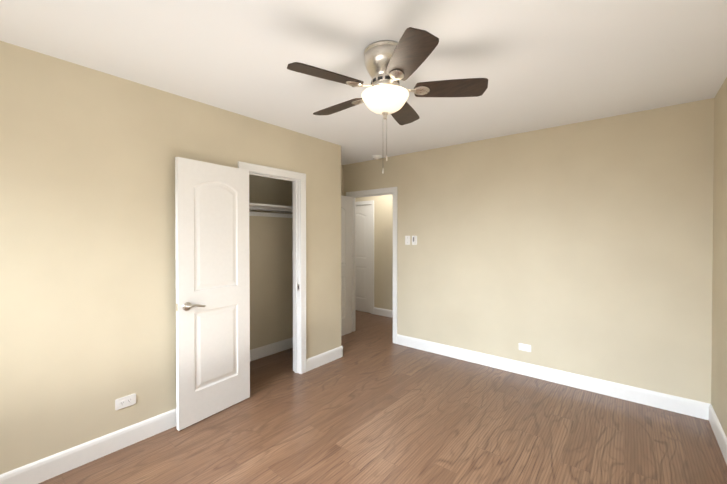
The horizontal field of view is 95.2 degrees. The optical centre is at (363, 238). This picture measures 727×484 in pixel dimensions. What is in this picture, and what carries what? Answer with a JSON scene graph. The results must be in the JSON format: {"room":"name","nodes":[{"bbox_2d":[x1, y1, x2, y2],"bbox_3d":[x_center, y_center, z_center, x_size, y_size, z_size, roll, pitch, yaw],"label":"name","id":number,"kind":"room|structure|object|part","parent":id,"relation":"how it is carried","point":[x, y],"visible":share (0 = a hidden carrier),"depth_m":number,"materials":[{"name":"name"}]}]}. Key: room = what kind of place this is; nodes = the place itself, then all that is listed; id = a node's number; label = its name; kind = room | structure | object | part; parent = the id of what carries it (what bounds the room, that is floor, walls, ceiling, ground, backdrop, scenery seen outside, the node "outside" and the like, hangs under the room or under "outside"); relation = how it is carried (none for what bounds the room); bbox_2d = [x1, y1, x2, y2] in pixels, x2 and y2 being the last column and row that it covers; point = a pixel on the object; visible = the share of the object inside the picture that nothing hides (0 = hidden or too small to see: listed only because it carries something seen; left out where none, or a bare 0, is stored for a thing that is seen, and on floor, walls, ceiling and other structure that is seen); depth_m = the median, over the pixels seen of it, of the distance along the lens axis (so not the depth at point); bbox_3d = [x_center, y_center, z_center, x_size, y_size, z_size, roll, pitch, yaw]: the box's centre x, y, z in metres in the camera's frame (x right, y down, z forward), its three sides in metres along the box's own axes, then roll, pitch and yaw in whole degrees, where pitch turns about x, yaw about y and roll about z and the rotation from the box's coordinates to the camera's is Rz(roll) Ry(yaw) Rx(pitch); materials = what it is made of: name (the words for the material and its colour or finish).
{"room":"empty bedroom","nodes":[
{"label":"empty bedroom","id":0,"kind":"room"},
{"bbox_2d":[0,41,340,474],"bbox_3d":[-1.634,0.161,2.222,0.100,2.440,4.243,0,1,39],"label":"wall","id":1,"kind":"structure","parent":0,"point":[87,261],"depth_m":2.10,"materials":[{"name":"beige paint"}]},
{"bbox_2d":[0,409,176,483],"bbox_3d":[-1.966,1.323,1.734,0.014,0.125,2.850,0,1,39],"label":"baseboard","id":2,"kind":"structure","parent":1,"relation":"attached to","point":[46,468],"depth_m":2.05,"materials":[{"name":"white wood"}]},
{"bbox_2d":[115,394,135,409],"bbox_3d":[-1.583,1.084,2.209,0.006,0.071,0.116,0,1,39],"label":"outlet","id":3,"kind":"object","parent":1,"relation":"attached to","point":[125,401],"visible":1,"depth_m":2.21,"materials":[{"name":"white plastic"}]},
{"bbox_2d":[175,157,249,430],"bbox_3d":[-1.162,0.391,2.623,0.139,1.955,0.610,0,1,34],"label":"closet door","id":4,"kind":"structure","parent":1,"relation":"in","point":[212,291],"depth_m":2.57,"materials":[{"name":"white wood"}]},
{"bbox_2d":[238,161,305,373],"bbox_3d":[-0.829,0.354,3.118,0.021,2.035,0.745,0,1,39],"label":"door frame","id":5,"kind":"structure","parent":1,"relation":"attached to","point":[269,170],"depth_m":3.36,"materials":[{"name":"white wood"}]},
{"bbox_2d":[292,181,293,370],"bbox_3d":[-0.923,0.353,3.194,0.021,2.035,0.745,0,1,39],"label":"trim","id":6,"kind":"structure","parent":1,"relation":"attached to","point":[293,339],"depth_m":3.44,"materials":[{"name":"white wood"}]},
{"bbox_2d":[306,346,342,371],"bbox_3d":[-0.420,1.304,3.636,0.014,0.125,0.562,0,1,39],"label":"baseboard","id":7,"kind":"structure","parent":1,"relation":"attached to","point":[316,361],"depth_m":3.61,"materials":[{"name":"white wood"}]},
{"bbox_2d":[249,165,342,349],"bbox_3d":[-1.231,0.144,3.827,0.100,2.440,2.842,0,1,39],"label":"wall","id":8,"kind":"structure","parent":0,"point":[271,273],"depth_m":3.92,"materials":[{"name":"beige paint"}]},
{"bbox_2d":[249,203,292,217],"bbox_3d":[-1.320,-0.311,3.380,0.320,0.110,1.843,0,1,39],"label":"shelf","id":9,"kind":"object","parent":8,"relation":"attached to","point":[263,210],"depth_m":3.72,"materials":[{"name":"silver metal"}]},
{"bbox_2d":[250,337,292,360],"bbox_3d":[-1.439,1.305,3.492,0.014,0.125,1.843,0,1,39],"label":"baseboard","id":10,"kind":"structure","parent":8,"relation":"attached to","point":[268,350],"depth_m":3.91,"materials":[{"name":"white wood"}]},
{"bbox_2d":[0,0,726,164],"bbox_3d":[-0.618,-1.114,2.677,5.486,0.100,6.250,0,1,39],"label":"ceiling","id":11,"kind":"structure","parent":0,"point":[540,64],"depth_m":1.90,"materials":[{"name":"white paint"}]},
{"bbox_2d":[372,155,381,159],"bbox_3d":[0.173,-1.061,4.322,0.134,0.039,0.134,0,1,39],"label":"smoke detector","id":12,"kind":"object","parent":11,"relation":"attached to","point":[376,157],"visible":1,"depth_m":4.28,"materials":[{"name":"white plastic"}]},
{"bbox_2d":[287,27,487,173],"bbox_3d":[0.096,-0.713,1.907,1.056,0.687,1.086,0,1,39],"label":"fan","id":13,"kind":"object","parent":11,"relation":"hanging from","point":[389,65],"visible":1,"depth_m":1.78,"materials":[{"name":"brown wood"}]},
{"bbox_3d":[0.123,-0.767,1.881,0.268,0.102,0.268,0,1,39],"label":"glass","id":14,"kind":"part","parent":13,"relation":"part of","materials":[{"name":"white glass"}]},
{"bbox_2d":[355,194,392,309],"bbox_3d":[0.589,0.126,5.670,3.600,2.440,0.100,0,1,39],"label":"wall","id":15,"kind":"structure","parent":0,"point":[383,251],"depth_m":5.81,"materials":[{"name":"beige paint"}]},
{"bbox_2d":[355,205,370,312],"bbox_3d":[-0.139,0.355,6.229,0.765,1.955,0.139,0,1,39],"label":"hall door","id":16,"kind":"structure","parent":15,"relation":"in","point":[363,258],"depth_m":6.10,"materials":[{"name":"white wood"}]},
{"bbox_2d":[355,200,373,313],"bbox_3d":[-0.163,0.323,6.206,0.900,2.035,0.021,0,1,39],"label":"door frame","id":17,"kind":"structure","parent":15,"relation":"attached to","point":[371,202],"depth_m":5.94,"materials":[{"name":"white wood"}]},
{"bbox_2d":[374,307,392,317],"bbox_3d":[1.030,1.288,5.250,2.170,0.125,0.014,0,1,39],"label":"baseboard","id":18,"kind":"structure","parent":15,"relation":"attached to","point":[383,312],"depth_m":5.79,"materials":[{"name":"white wood"}]},
{"bbox_2d":[38,310,726,483],"bbox_3d":[-0.618,1.426,2.702,5.486,0.100,6.250,0,1,39],"label":"floor","id":19,"kind":"structure","parent":0,"point":[374,404],"depth_m":2.34,"materials":[{"name":"brown wood"}]},
{"bbox_2d":[343,98,713,403],"bbox_3d":[0.622,0.141,4.216,5.486,2.440,0.100,0,1,39],"label":"wall","id":20,"kind":"structure","parent":0,"point":[585,248],"depth_m":3.08,"materials":[{"name":"beige paint"}]},
{"bbox_2d":[341,195,350,335],"bbox_3d":[-0.421,0.372,4.503,0.139,1.955,0.745,0,1,40],"label":"bedroom door","id":21,"kind":"structure","parent":20,"relation":"in","point":[345,265],"depth_m":4.68,"materials":[{"name":"white wood"}]},
{"bbox_2d":[346,187,397,343],"bbox_3d":[0.124,0.339,4.609,0.880,2.035,0.121,0,1,39],"label":"door frame","id":22,"kind":"structure","parent":20,"relation":"attached to","point":[394,190],"depth_m":4.46,"materials":[{"name":"white wood"}]},
{"bbox_2d":[405,236,409,244],"bbox_3d":[0.557,0.015,4.195,0.071,0.115,0.013,0,1,39],"label":"switch plate","id":23,"kind":"object","parent":20,"relation":"attached to","point":[407,240],"depth_m":4.20,"materials":[{"name":"white plastic"}]},
{"bbox_2d":[412,236,416,244],"bbox_3d":[0.630,0.016,4.130,0.071,0.115,0.021,0,1,39],"label":"switch plate","id":24,"kind":"object","parent":20,"relation":"attached to","point":[414,238],"depth_m":4.12,"materials":[{"name":"white plastic"}]},
{"bbox_2d":[519,343,530,351],"bbox_3d":[1.625,1.092,3.342,0.116,0.071,0.006,0,1,39],"label":"outlet","id":25,"kind":"object","parent":20,"relation":"attached to","point":[524,347],"visible":1,"depth_m":3.34,"materials":[{"name":"white plastic"}]},
{"bbox_2d":[397,334,710,419],"bbox_3d":[1.537,1.306,3.411,2.836,0.125,0.014,0,1,39],"label":"baseboard","id":26,"kind":"structure","parent":20,"relation":"attached to","point":[685,406],"depth_m":3.08,"materials":[{"name":"white wood"}]},
{"bbox_2d":[711,77,726,436],"bbox_3d":[1.091,0.177,0.523,0.100,2.440,5.042,0,1,39],"label":"wall","id":27,"kind":"structure","parent":0,"point":[719,350],"depth_m":2.29,"materials":[{"name":"beige paint"}]},
{"bbox_2d":[709,405,726,463],"bbox_3d":[1.074,1.334,0.603,0.014,0.125,4.928,0,1,39],"label":"baseboard","id":28,"kind":"structure","parent":27,"relation":"attached to","point":[719,433],"depth_m":2.23,"materials":[{"name":"white wood"}]}
]}

